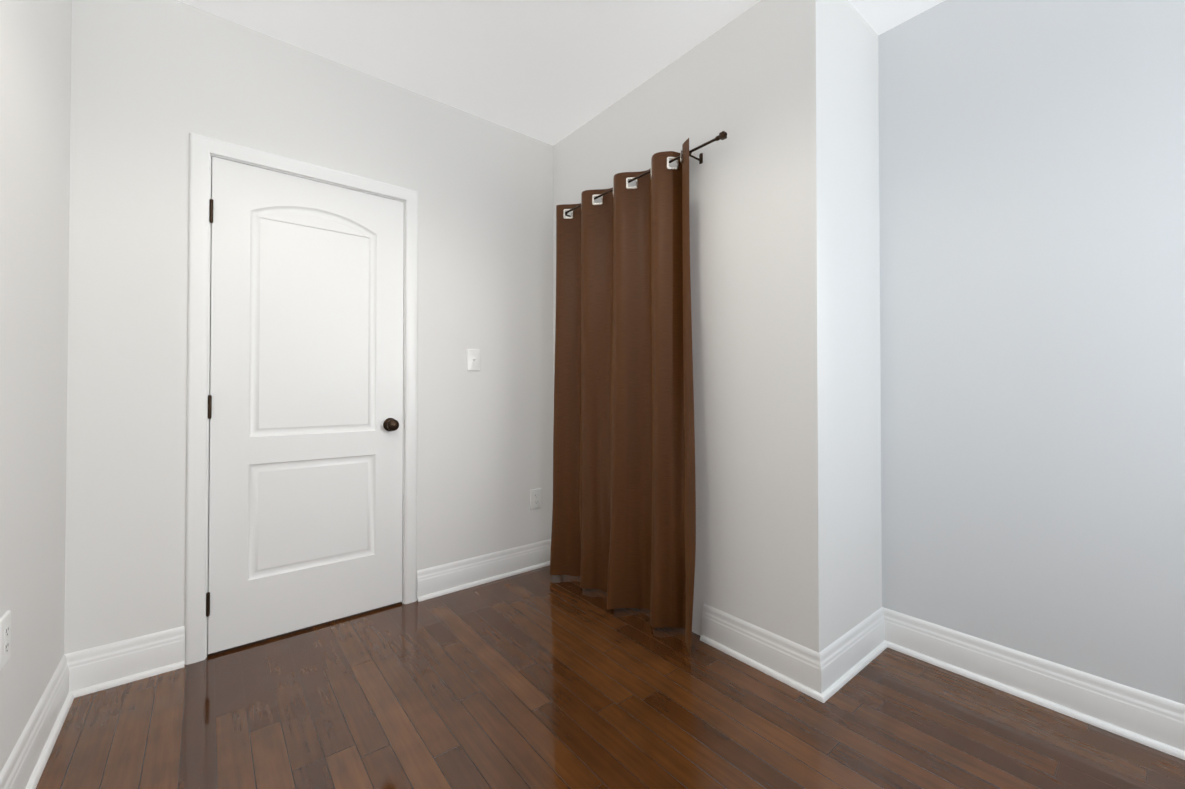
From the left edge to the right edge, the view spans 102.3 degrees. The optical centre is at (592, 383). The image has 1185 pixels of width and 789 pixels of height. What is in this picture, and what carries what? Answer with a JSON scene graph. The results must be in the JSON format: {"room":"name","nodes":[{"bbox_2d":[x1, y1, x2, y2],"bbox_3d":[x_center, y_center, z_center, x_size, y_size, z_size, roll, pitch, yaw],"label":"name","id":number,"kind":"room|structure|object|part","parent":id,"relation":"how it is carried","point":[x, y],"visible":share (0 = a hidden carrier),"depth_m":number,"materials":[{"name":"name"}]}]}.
{"room":"empty bedroom","nodes":[
{"label":"empty bedroom","id":0,"kind":"room"},
{"bbox_2d":[0,0,71,772],"bbox_3d":[-0.791,-0.223,0.273,0.120,2.629,3.570,0,-1,-39],"label":"wall","id":1,"kind":"structure","parent":0,"point":[35,73],"depth_m":1.36,"materials":[{"name":"white paint"}]},
{"bbox_2d":[0,610,10,670],"bbox_3d":[-1.445,0.631,1.173,0.008,0.122,0.078,0,-1,-39],"label":"electrical outlet","id":2,"kind":"object","parent":1,"relation":"attached to","point":[5,636],"visible":0.98,"depth_m":1.17,"materials":[{"name":"white plastic"}]},
{"bbox_2d":[0,626,184,788],"bbox_3d":[-0.656,1.018,0.446,0.325,0.150,3.450,0,-1,-39],"label":"baseboard","id":3,"kind":"structure","parent":1,"relation":"attached to","point":[91,670],"depth_m":1.70,"materials":[{"name":"white paint"}]},
{"bbox_2d":[64,0,552,653],"bbox_3d":[-1.142,-0.201,2.362,2.204,2.629,0.120,0,-1,-39],"label":"wall","id":4,"kind":"structure","parent":0,"point":[156,84],"depth_m":1.97,"materials":[{"name":"white paint"}]},
{"bbox_2d":[185,132,417,664],"bbox_3d":[-1.294,0.055,2.225,0.909,2.114,0.138,0,-1,-39],"label":"door frame","id":5,"kind":"structure","parent":4,"relation":"attached to","point":[202,148],"depth_m":1.93,"materials":[{"name":"white paint"}]},
{"bbox_2d":[206,156,403,653],"bbox_3d":[-1.257,0.084,2.168,0.781,2.030,0.103,0,-1,-39],"label":"door","id":6,"kind":"structure","parent":4,"relation":"in","point":[306,458],"depth_m":2.15,"materials":[{"name":"white paint"}]},
{"bbox_3d":[-1.559,0.893,1.928,0.021,0.098,0.012,0,-1,-39],"label":"door hinge","id":7,"kind":"part","parent":6,"relation":"part of","materials":[{"name":"black metal"}]},
{"bbox_3d":[-1.559,0.094,1.936,0.021,0.098,0.012,0,-1,-39],"label":"door hinge","id":8,"kind":"part","parent":6,"relation":"part of","materials":[{"name":"brown metal"}]},
{"bbox_3d":[-1.559,-0.706,1.945,0.021,0.098,0.012,0,-1,-39],"label":"door hinge","id":9,"kind":"part","parent":6,"relation":"part of","materials":[{"name":"brown metal"}]},
{"bbox_3d":[-0.991,0.203,2.359,0.067,0.067,0.068,0,-1,-39],"label":"knob","id":10,"kind":"part","parent":6,"relation":"part of","materials":[{"name":"brown metal"}]},
{"bbox_2d":[467,349,479,370],"bbox_3d":[-0.660,-0.132,2.663,0.078,0.122,0.018,0,-1,-39],"label":"light switch","id":11,"kind":"object","parent":4,"relation":"attached to","point":[473,359],"visible":1,"depth_m":2.66,"materials":[{"name":"white plastic"}]},
{"bbox_2d":[417,539,550,601],"bbox_3d":[-0.545,1.042,2.688,0.850,0.150,0.105,0,-1,-39],"label":"baseboard","id":12,"kind":"structure","parent":4,"relation":"attached to","point":[441,580],"depth_m":2.67,"materials":[{"name":"white paint"}]},
{"bbox_2d":[530,488,540,509],"bbox_3d":[-0.345,0.704,2.915,0.078,0.122,0.008,0,-1,-39],"label":"electrical outlet","id":13,"kind":"object","parent":4,"relation":"attached to","point":[535,498],"visible":1,"depth_m":2.91,"materials":[{"name":"white plastic"}]},
{"bbox_2d":[178,0,944,145],"bbox_3d":[0.248,-1.578,1.206,2.892,0.100,3.690,0,-1,-39],"label":"ceiling","id":14,"kind":"structure","parent":0,"point":[552,72],"depth_m":2.11,"materials":[{"name":"white paint"}]},
{"bbox_2d":[36,565,1184,788],"bbox_3d":[0.248,1.151,1.177,2.892,0.100,3.690,0,-1,-39],"label":"floor","id":15,"kind":"structure","parent":0,"point":[542,677],"depth_m":1.57,"materials":[{"name":"brown wood"}]},
{"bbox_2d":[553,0,881,652],"bbox_3d":[0.508,-0.198,2.622,0.688,2.629,1.793,0,-1,-39],"label":"wall","id":16,"kind":"structure","parent":0,"point":[784,216],"depth_m":1.90,"materials":[{"name":"white paint"}]},
{"bbox_2d":[550,131,726,655],"bbox_3d":[0.169,0.029,2.348,0.182,2.141,1.154,0,-1,-39],"label":"curtain","id":17,"kind":"object","parent":16,"relation":"attached to","point":[623,533],"visible":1,"depth_m":2.33,"materials":[{"name":"brown fabric"}]},
{"bbox_2d":[700,603,1184,759],"bbox_3d":[1.414,1.028,1.369,0.599,0.150,2.280,0,-1,-39],"label":"baseboard","id":18,"kind":"structure","parent":16,"relation":"attached to","point":[1122,710],"depth_m":1.74,"materials":[{"name":"white paint"}]},
{"bbox_2d":[878,0,1184,703],"bbox_3d":[1.890,-0.212,1.366,0.120,2.629,1.897,0,-1,-39],"label":"wall","id":19,"kind":"structure","parent":0,"point":[1032,243],"depth_m":1.67,"materials":[{"name":"white paint"}]}
]}

